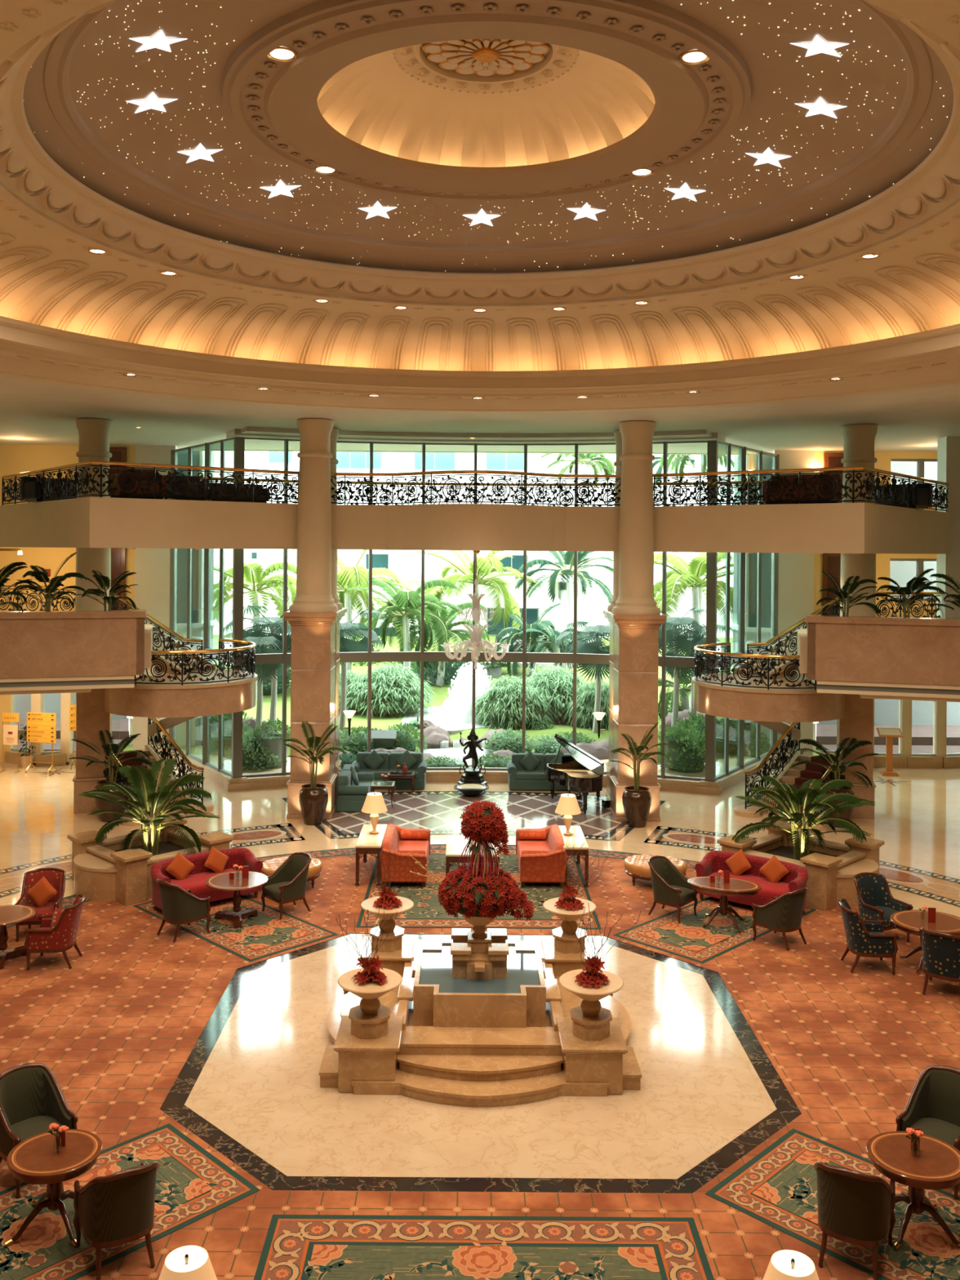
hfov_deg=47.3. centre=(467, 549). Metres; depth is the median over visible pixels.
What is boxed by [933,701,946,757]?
column
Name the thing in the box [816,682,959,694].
ledge
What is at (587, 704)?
shrub
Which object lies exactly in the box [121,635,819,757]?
ground
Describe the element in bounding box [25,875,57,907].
cushion
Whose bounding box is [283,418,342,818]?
column
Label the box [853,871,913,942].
armchair
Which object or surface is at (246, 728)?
shrub
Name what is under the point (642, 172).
recessed light
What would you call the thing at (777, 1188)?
rug
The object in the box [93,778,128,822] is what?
pot
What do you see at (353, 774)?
cushion
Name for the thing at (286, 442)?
trim
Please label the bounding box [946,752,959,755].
window
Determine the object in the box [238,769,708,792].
window sill
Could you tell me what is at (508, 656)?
window
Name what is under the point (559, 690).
shrub
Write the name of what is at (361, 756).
cushion
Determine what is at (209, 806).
base
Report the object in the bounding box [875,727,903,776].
podium
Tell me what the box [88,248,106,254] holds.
recessed light
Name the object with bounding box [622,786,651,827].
pot
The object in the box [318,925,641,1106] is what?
fountain
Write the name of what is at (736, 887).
round table
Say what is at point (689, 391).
recessed light
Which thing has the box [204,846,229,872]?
cushion
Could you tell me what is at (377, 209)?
light
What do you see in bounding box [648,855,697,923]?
armchair
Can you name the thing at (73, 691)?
ceiling
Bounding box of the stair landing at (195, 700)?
[104,669,257,717]
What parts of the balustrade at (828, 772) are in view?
scroll panel, handrail, scroll panel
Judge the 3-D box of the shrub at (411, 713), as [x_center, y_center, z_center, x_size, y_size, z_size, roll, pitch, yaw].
[-2.650,6.526,42.509,2.053,0.719,2.137,0,0,12]
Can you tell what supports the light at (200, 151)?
attached to the ceiling at (908, 94)
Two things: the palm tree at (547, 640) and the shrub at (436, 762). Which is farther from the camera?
the palm tree at (547, 640)
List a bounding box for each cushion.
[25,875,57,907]
[50,907,62,928]
[164,852,195,879]
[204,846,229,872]
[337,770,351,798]
[341,764,354,785]
[350,765,358,785]
[356,751,389,769]
[362,749,384,769]
[389,751,422,769]
[395,749,417,769]
[511,752,544,770]
[519,751,541,771]
[549,751,564,763]
[724,848,751,875]
[758,854,789,883]
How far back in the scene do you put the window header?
31.00 m
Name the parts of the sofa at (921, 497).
seat, arm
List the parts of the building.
pane, pane, pane, pane, pane, pane, pane, pane, pane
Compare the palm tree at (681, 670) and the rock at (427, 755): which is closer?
the rock at (427, 755)
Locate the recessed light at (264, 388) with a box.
[257,387,269,390]
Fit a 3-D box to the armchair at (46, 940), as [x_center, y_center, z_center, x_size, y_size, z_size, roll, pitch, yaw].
[-6.695,6.212,17.883,0.859,1.047,0.732,0,0,-2]
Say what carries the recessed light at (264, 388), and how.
in the ceiling at (188, 385)
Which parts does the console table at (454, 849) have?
leg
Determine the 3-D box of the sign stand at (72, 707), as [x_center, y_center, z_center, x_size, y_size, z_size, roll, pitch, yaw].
[-11.891,5.740,33.720,0.700,1.957,0.513,0,0,-4]
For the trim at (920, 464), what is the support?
attached to the wall at (891, 555)
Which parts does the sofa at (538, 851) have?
leg, seat, arm, arm, backrest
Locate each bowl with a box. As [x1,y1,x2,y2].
[337,968,402,1015]
[360,896,413,933]
[453,782,488,796]
[461,913,497,926]
[542,897,595,934]
[559,968,623,1017]
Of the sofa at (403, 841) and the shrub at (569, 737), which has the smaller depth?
the sofa at (403, 841)
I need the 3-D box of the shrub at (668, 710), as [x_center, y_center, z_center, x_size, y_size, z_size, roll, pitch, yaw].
[7.990,6.277,41.961,1.874,0.990,2.294,0,0,-41]
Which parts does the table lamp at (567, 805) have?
lamp shade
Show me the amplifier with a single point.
(606, 803)
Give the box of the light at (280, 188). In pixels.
[258,178,302,198]
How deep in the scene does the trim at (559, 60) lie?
16.18 m
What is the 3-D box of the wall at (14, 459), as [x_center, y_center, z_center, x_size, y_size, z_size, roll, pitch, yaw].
[-14.793,-0.610,35.700,8.000,5.600,0.200,0,0,0]
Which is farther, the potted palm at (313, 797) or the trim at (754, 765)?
the trim at (754, 765)
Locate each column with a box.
[75,418,112,610]
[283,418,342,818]
[329,427,346,800]
[606,421,666,821]
[840,424,877,616]
[936,436,959,618]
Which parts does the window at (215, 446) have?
pane, pane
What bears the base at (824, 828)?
on the floor at (259, 1084)
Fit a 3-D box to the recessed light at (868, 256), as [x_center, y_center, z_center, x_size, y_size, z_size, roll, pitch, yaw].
[6.618,-4.830,18.047,0.300,0.022,0.300,0,0,0]
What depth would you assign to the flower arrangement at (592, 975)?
14.04 m
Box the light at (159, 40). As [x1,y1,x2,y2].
[127,29,188,52]
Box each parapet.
[0,609,146,691]
[804,614,959,698]
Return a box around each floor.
[0,610,152,668]
[0,756,959,1178]
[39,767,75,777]
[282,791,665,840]
[796,617,933,673]
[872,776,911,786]
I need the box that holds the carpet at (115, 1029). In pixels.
[0,844,959,1279]
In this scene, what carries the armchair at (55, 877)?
on the carpet at (115, 1029)
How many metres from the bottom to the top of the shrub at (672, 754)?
1.309 m
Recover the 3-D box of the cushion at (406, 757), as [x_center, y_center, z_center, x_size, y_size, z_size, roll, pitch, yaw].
[-1.762,6.057,31.450,0.616,0.611,0.260,0,0,19]
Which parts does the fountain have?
spout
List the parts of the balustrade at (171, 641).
scroll panel, scroll panel, scroll panel, handrail, scroll panel, scroll panel, post, scroll panel, post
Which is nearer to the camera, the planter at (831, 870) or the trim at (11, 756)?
the planter at (831, 870)
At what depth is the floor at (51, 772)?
32.99 m
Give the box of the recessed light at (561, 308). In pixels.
[551,306,566,311]
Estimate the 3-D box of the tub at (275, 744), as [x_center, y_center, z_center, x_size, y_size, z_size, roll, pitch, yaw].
[-6.129,6.312,34.300,1.000,0.950,1.000,0,0,0]
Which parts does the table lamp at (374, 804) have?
lamp shade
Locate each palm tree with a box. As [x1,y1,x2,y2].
[243,561,296,702]
[243,604,291,728]
[243,627,291,733]
[288,549,412,674]
[339,608,384,737]
[345,578,465,676]
[390,601,489,685]
[401,550,541,662]
[487,603,568,676]
[515,551,613,641]
[517,622,586,675]
[540,453,615,639]
[555,621,609,733]
[652,453,706,650]
[653,552,706,710]
[657,666,704,718]
[658,607,706,733]
[658,629,706,715]
[659,453,706,634]
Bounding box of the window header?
[226,426,725,444]
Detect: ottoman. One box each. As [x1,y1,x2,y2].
[261,856,322,888]
[623,853,687,885]
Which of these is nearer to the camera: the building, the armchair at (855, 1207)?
the armchair at (855, 1207)
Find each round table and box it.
[0,904,35,968]
[4,1128,102,1248]
[205,871,268,928]
[687,875,761,932]
[866,1131,959,1250]
[889,910,959,973]
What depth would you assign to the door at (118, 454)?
35.51 m
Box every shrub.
[242,711,252,719]
[242,719,258,743]
[242,728,287,771]
[243,653,291,695]
[338,725,389,754]
[338,751,356,769]
[339,648,386,666]
[339,669,364,712]
[346,663,435,719]
[378,722,427,751]
[380,661,426,675]
[384,710,417,718]
[401,715,437,728]
[413,661,472,687]
[423,755,471,767]
[469,675,554,729]
[476,752,511,768]
[480,727,534,753]
[513,715,555,730]
[518,664,588,724]
[526,733,563,755]
[551,730,596,746]
[560,678,608,730]
[657,705,690,717]
[657,725,705,773]
[667,711,705,755]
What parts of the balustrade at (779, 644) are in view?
post, scroll panel, post, scroll panel, scroll panel, handrail, scroll panel, post, scroll panel, post, scroll panel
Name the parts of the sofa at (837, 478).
arm, seat, arm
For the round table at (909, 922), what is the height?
0.742 m
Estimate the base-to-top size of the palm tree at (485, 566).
6.397 m
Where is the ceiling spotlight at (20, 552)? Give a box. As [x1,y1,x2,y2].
[0,548,22,554]
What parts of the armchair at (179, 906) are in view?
leg, leg, backrest, show wood rail, seat frame, leg, arm post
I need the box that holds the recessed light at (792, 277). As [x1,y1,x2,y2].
[788,275,805,279]
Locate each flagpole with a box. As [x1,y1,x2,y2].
[577,488,581,631]
[591,485,594,630]
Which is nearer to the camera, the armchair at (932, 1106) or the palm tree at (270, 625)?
the armchair at (932, 1106)
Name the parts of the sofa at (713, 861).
seat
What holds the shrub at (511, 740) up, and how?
on the ground
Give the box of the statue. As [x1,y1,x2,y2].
[457,727,488,785]
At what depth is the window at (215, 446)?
32.52 m
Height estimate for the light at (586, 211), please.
0.143 m
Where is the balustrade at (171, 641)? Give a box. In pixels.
[0,584,203,674]
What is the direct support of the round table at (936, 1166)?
on the rug at (777, 1188)
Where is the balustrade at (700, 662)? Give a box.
[693,642,816,689]
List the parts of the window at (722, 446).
pane, pane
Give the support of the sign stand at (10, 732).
on the floor at (259, 1084)
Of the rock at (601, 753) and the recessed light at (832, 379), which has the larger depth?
the rock at (601, 753)
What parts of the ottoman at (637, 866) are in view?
leg, rail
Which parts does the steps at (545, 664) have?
handrail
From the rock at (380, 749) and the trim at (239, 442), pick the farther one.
the rock at (380, 749)
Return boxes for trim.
[5,750,35,766]
[15,355,946,399]
[31,693,44,763]
[35,753,66,766]
[60,693,74,761]
[66,747,122,764]
[160,933,801,1193]
[166,748,202,774]
[168,446,191,755]
[199,764,228,786]
[202,440,223,771]
[223,775,249,791]
[231,436,244,777]
[246,4,726,196]
[281,439,288,775]
[367,441,373,751]
[392,44,580,93]
[419,443,425,753]
[471,443,477,768]
[521,444,527,753]
[572,443,578,745]
[661,441,667,777]
[697,779,723,795]
[704,440,718,781]
[718,768,746,790]
[725,443,746,774]
[743,754,779,777]
[756,450,779,760]
[872,755,906,768]
[873,698,874,755]
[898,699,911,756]
[906,755,942,768]
[915,558,923,600]
[916,458,924,483]
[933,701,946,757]
[942,755,959,768]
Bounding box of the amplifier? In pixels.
[601,798,610,808]
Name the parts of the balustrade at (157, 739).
post, scroll panel, post, scroll panel, handrail, post, scroll panel, post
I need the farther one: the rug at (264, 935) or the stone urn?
the rug at (264, 935)
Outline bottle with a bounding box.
[402,763,406,773]
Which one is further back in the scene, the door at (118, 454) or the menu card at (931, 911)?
the door at (118, 454)
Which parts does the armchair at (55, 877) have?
leg, seat frame, seat, show wood rail, backrest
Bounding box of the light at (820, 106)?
[793,96,847,119]
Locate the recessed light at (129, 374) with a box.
[122,373,137,376]
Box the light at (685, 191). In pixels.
[663,182,706,201]
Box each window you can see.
[10,693,31,753]
[41,751,60,754]
[171,446,188,755]
[186,443,204,763]
[204,440,220,770]
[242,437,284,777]
[285,439,299,774]
[337,440,369,662]
[371,442,422,662]
[423,443,474,769]
[475,444,524,770]
[525,443,574,663]
[576,443,615,773]
[652,442,663,777]
[664,440,707,780]
[715,441,729,779]
[728,444,743,773]
[743,447,760,767]
[760,451,777,759]
[816,461,959,725]
[819,750,835,753]
[874,752,900,755]
[889,558,918,599]
[890,458,919,461]
[911,753,935,755]
[923,558,936,600]
[924,458,937,505]
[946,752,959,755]
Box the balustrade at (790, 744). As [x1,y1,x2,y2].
[744,722,799,808]
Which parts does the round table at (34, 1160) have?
leg, leg, leg, leg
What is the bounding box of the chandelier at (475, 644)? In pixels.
[440,550,511,670]
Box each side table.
[370,781,395,807]
[386,770,415,795]
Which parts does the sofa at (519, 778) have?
arm, seat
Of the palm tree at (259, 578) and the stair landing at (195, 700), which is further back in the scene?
the palm tree at (259, 578)
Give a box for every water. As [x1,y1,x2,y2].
[401,706,497,733]
[417,746,493,766]
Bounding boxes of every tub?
[256,733,288,768]
[478,663,502,677]
[665,736,684,768]
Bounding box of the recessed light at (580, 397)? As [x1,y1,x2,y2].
[576,395,588,398]
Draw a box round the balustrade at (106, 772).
[102,750,138,811]
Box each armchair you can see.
[0,1062,78,1198]
[14,867,66,941]
[23,894,86,969]
[72,1160,159,1279]
[156,878,211,942]
[261,852,311,919]
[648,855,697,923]
[751,887,808,950]
[813,1161,895,1279]
[837,898,899,974]
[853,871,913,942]
[895,1065,959,1199]
[919,927,959,994]
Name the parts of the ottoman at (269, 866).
seat, leg, rail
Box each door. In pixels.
[109,447,126,497]
[111,547,125,610]
[822,553,840,615]
[823,452,843,502]
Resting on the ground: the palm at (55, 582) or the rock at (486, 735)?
the rock at (486, 735)
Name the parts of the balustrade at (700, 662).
post, scroll panel, scroll panel, scroll panel, post, post, scroll panel, handrail, post, scroll panel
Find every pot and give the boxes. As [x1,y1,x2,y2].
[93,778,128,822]
[298,783,328,825]
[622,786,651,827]
[822,784,854,827]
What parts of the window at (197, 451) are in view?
pane, pane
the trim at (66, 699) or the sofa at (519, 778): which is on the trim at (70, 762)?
the trim at (66, 699)
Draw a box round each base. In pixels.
[120,813,150,826]
[185,800,213,813]
[733,804,762,817]
[798,821,829,831]
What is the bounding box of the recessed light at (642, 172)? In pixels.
[630,168,653,177]
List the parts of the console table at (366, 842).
leg, leg, leg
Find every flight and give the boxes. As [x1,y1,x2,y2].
[112,744,190,815]
[733,624,806,679]
[755,750,835,817]
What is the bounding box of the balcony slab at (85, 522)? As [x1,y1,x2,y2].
[0,497,950,554]
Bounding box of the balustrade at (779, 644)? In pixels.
[746,591,940,678]
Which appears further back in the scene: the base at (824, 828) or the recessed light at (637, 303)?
the base at (824, 828)
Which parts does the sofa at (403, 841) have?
backrest, arm, arm, seat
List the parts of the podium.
post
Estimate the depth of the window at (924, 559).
35.63 m
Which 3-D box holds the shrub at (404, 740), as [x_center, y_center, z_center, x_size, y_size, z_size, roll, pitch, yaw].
[-2.199,6.400,36.810,1.710,1.294,1.781,0,0,0]
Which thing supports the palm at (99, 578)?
on the parapet at (40, 650)
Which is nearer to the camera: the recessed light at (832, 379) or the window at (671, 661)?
the recessed light at (832, 379)
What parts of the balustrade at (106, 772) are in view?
scroll panel, handrail, scroll panel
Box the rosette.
[421,39,551,76]
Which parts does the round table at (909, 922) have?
leg, leg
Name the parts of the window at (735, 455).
pane, pane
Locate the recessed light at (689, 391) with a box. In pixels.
[687,391,700,393]
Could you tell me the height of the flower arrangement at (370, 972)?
0.880 m
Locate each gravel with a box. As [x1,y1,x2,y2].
[44,719,128,751]
[816,724,959,753]
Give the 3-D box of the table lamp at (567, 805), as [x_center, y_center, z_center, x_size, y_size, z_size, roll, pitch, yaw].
[2.102,5.558,23.050,0.552,0.865,0.552,0,0,0]
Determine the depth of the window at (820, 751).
35.28 m
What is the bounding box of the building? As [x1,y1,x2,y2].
[243,451,706,637]
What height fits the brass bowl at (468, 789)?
0.280 m
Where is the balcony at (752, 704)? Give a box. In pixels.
[692,672,844,722]
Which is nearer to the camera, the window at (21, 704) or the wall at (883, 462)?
the window at (21, 704)
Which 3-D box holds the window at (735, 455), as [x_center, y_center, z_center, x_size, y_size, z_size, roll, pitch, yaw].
[7.908,1.734,32.500,0.150,9.650,1.201,0,0,34]
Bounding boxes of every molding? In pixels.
[0,0,959,311]
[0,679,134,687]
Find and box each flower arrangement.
[335,906,397,986]
[357,846,402,910]
[407,800,534,921]
[554,843,609,911]
[564,906,640,988]
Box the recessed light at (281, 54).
[266,46,297,62]
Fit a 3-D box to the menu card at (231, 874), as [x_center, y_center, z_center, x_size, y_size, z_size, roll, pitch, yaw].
[-4.301,5.942,19.970,0.090,0.120,0.012,0,0,10]
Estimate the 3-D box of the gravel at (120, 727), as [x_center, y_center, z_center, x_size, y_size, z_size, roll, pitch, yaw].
[-17.346,6.502,38.200,13.000,0.540,4.600,0,0,0]
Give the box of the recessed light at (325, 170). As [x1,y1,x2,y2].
[313,165,337,174]
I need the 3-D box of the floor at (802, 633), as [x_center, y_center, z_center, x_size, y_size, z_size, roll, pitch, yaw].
[13.634,2.616,29.550,11.100,0.870,11.900,0,0,0]
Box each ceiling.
[0,315,959,413]
[0,376,959,453]
[0,688,91,694]
[22,0,953,272]
[221,0,751,201]
[316,49,655,167]
[859,694,959,702]
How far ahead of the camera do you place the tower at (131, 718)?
37.83 m
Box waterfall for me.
[440,740,486,748]
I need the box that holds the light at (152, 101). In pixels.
[124,90,178,113]
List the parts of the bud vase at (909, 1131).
stem, glass, stem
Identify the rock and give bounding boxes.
[242,718,274,733]
[338,750,350,757]
[370,747,393,755]
[391,746,415,752]
[415,720,435,728]
[422,752,434,766]
[423,725,450,749]
[448,740,455,746]
[453,737,468,746]
[479,728,506,750]
[491,749,513,759]
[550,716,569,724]
[557,742,608,759]
[590,737,608,748]
[659,709,705,731]
[679,714,705,727]
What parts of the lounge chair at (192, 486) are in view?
arm, backrest, seat, arm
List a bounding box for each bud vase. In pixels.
[47,1123,68,1153]
[232,864,243,879]
[381,773,387,783]
[715,870,723,883]
[905,1127,924,1156]
[918,906,927,920]
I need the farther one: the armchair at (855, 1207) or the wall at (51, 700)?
the wall at (51, 700)
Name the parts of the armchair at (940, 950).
leg, show wood rail, backrest, seat frame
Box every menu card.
[56,1129,65,1146]
[229,872,234,879]
[241,866,248,878]
[710,875,715,882]
[723,871,729,883]
[911,1128,919,1151]
[928,907,935,922]
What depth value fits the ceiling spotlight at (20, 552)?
30.57 m
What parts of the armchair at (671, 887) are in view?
leg, show wood rail, backrest, seat frame, leg, arm post, seat, leg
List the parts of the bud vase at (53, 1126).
stem, glass, stem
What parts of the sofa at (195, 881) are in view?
seat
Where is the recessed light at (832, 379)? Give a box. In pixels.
[829,377,843,380]
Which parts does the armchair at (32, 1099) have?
seat frame, leg, backrest, seat, show wood rail, arm post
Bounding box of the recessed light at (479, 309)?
[472,308,487,312]
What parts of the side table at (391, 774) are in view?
frame, leg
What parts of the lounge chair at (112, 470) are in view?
arm, seat, arm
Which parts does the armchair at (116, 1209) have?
arm post, leg, leg, seat frame, show wood rail, backrest, leg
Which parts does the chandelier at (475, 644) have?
arm, arm, arm, arm, arm, arm, arm, stem, rod, arm, arm, arm, arm, arm, arm, arm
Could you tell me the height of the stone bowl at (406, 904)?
0.422 m
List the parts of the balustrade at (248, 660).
scroll panel, post, handrail, scroll panel, post, scroll panel, scroll panel, scroll panel, post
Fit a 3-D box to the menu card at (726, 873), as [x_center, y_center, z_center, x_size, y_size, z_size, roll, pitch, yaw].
[4.709,5.959,19.980,0.110,0.220,0.012,0,0,0]
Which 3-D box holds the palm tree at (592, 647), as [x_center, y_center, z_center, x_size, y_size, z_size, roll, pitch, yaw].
[4.595,4.493,38.965,3.134,4.140,3.222,0,0,-22]
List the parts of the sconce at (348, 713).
stem, lamp shade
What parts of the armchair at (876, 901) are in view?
arm post, backrest, show wood rail, seat, seat frame, leg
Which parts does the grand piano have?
leg, lid, leg, leg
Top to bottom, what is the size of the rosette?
0.180 m
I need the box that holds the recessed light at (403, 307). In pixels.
[392,306,408,310]
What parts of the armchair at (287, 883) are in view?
leg, seat, leg, arm post, seat frame, backrest, show wood rail, leg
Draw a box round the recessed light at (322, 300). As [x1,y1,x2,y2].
[314,298,328,302]
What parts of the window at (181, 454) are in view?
pane, pane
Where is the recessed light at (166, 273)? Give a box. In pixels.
[160,271,177,275]
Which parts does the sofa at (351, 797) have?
arm, seat, arm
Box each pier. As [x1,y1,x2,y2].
[72,688,111,813]
[836,693,875,819]
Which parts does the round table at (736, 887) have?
leg, leg, leg, leg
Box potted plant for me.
[18,725,36,768]
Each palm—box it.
[0,561,33,612]
[9,551,86,611]
[68,729,153,822]
[71,569,137,611]
[78,758,220,855]
[283,721,346,825]
[608,722,667,827]
[732,775,875,859]
[791,737,879,827]
[816,571,880,616]
[865,568,954,617]
[928,573,959,608]
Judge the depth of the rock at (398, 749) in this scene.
34.90 m
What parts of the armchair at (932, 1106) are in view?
arm post, show wood rail, backrest, seat, leg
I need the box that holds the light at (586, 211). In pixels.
[566,201,606,221]
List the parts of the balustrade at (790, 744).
post, scroll panel, post, handrail, scroll panel, post, scroll panel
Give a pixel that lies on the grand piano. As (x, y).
(581, 771)
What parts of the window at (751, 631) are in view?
pane, pane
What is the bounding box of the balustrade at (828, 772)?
[809,749,845,814]
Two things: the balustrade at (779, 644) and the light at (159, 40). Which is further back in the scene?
the balustrade at (779, 644)
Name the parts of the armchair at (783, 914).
arm post, leg, seat frame, show wood rail, backrest, leg, leg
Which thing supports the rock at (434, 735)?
on the ground
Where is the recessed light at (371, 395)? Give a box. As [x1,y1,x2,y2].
[368,394,380,396]
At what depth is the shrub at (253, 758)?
33.73 m
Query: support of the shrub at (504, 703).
on the ground
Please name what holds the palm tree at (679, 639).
on the ground
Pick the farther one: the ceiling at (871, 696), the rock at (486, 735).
the rock at (486, 735)
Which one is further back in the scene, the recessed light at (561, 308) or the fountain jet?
the fountain jet
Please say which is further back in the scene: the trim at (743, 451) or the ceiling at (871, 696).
the trim at (743, 451)
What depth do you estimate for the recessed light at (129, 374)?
22.04 m
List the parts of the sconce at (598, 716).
stem, lamp shade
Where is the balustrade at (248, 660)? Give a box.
[134,638,256,685]
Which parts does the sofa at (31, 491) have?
arm, seat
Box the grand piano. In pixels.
[546,733,604,813]
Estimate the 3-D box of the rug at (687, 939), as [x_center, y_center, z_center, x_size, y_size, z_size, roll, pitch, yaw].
[4.592,6.810,20.079,3.900,0.014,1.840,0,0,-45]
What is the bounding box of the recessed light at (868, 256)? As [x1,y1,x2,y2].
[860,253,879,259]
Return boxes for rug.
[0,1123,260,1279]
[133,895,337,961]
[253,1214,714,1279]
[355,848,601,928]
[613,896,817,963]
[705,1128,959,1279]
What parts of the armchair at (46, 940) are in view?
arm post, leg, seat, seat frame, show wood rail, backrest, leg, leg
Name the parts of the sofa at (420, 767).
arm, seat, seat, arm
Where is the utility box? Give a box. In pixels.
[371,729,396,746]
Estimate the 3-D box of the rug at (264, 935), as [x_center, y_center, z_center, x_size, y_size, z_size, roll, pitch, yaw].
[-4.306,6.744,20.009,1.840,0.014,3.900,0,0,-45]
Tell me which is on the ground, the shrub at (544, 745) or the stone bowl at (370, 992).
the shrub at (544, 745)
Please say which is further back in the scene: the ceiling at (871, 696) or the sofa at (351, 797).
the sofa at (351, 797)
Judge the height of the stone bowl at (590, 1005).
0.422 m
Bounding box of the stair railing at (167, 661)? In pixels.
[144,620,216,675]
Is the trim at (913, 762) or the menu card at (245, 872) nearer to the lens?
the menu card at (245, 872)
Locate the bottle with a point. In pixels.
(404, 768)
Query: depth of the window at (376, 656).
32.18 m
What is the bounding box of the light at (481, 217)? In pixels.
[462,208,501,226]
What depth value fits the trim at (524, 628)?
32.24 m
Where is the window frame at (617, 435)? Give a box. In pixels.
[602,430,622,798]
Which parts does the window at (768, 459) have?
pane, pane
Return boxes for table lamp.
[158,1244,217,1279]
[361,792,387,834]
[555,793,581,835]
[762,1249,819,1279]
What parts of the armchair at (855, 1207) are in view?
leg, backrest, show wood rail, seat frame, leg, leg, arm post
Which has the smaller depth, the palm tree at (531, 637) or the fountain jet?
the fountain jet
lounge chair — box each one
[107,467,167,499]
[164,475,208,500]
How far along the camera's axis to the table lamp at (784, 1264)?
8.16 m
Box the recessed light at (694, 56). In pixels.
[679,49,709,64]
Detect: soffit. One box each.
[147,716,195,737]
[752,720,800,741]
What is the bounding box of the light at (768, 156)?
[744,146,792,167]
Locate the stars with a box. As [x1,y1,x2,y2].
[76,0,947,271]
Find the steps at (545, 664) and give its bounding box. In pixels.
[484,612,601,666]
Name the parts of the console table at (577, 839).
leg, leg, leg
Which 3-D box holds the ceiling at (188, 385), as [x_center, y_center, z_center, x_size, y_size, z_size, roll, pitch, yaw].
[0.230,-3.638,15.470,21.893,0.720,21.893,0,0,35]
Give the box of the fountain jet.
[437,662,493,723]
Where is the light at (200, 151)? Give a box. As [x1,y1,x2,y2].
[175,142,224,163]
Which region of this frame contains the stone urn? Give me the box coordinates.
[461,913,497,938]
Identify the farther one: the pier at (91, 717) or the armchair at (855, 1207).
the pier at (91, 717)
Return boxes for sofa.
[20,476,75,502]
[150,847,262,910]
[205,482,270,502]
[336,764,373,811]
[351,751,427,789]
[379,823,430,887]
[506,752,571,790]
[515,824,567,887]
[694,850,808,909]
[762,473,840,504]
[875,483,932,508]
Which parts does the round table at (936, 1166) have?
leg, leg, leg, leg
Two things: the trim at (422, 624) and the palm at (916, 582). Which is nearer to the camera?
the palm at (916, 582)
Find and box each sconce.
[343,710,355,736]
[592,712,604,737]
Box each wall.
[0,444,135,610]
[0,694,12,761]
[44,693,128,719]
[133,445,177,757]
[244,449,706,454]
[772,449,814,762]
[813,450,890,617]
[889,506,936,558]
[889,600,936,617]
[890,451,937,458]
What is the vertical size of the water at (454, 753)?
0.120 m
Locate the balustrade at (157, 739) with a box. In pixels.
[147,717,204,804]
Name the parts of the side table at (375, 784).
frame, leg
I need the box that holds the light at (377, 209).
[358,200,397,219]
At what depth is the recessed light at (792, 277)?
19.50 m
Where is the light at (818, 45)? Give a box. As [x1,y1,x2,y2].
[788,33,849,57]
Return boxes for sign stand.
[0,712,20,773]
[25,711,57,774]
[69,704,75,769]
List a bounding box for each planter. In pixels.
[67,815,235,906]
[253,717,290,768]
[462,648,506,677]
[542,644,552,653]
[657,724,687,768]
[716,820,884,911]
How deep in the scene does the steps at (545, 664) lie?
54.52 m
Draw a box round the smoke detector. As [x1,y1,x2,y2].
[44,568,50,576]
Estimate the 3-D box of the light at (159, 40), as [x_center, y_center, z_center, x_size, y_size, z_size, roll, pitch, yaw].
[-3.720,-6.095,13.137,0.714,0.143,0.690,0,0,-24]
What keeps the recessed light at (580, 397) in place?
in the ceiling at (188, 385)
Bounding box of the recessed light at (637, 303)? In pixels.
[634,301,648,305]
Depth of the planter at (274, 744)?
33.92 m
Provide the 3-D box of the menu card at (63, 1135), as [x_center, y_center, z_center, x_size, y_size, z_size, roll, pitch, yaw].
[-4.101,5.929,11.050,0.090,0.150,0.012,0,0,8]
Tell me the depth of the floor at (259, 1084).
15.14 m
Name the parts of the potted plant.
stem, pot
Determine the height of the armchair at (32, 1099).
1.034 m
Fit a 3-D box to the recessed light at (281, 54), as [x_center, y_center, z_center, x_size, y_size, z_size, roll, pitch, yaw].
[-2.278,-6.066,13.425,0.375,0.022,0.375,0,0,0]
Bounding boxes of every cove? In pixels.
[0,0,959,389]
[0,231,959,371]
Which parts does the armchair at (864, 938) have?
leg, leg, backrest, show wood rail, seat frame, seat, leg, arm post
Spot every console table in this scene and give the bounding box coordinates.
[355,824,387,885]
[445,840,500,876]
[558,825,589,887]
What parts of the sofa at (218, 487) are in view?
arm, backrest, seat, arm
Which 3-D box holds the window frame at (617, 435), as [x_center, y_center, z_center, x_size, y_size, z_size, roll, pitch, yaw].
[4.360,1.782,30.100,1.180,10.100,1.180,0,0,0]
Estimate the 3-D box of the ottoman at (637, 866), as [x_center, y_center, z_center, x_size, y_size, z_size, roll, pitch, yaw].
[3.815,6.561,22.350,1.317,0.487,1.087,0,0,15]
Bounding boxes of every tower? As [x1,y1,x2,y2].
[126,715,133,745]
[813,680,818,750]
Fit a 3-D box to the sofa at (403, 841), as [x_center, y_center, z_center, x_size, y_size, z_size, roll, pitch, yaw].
[-1.294,6.327,22.950,0.940,0.880,2.130,0,0,0]

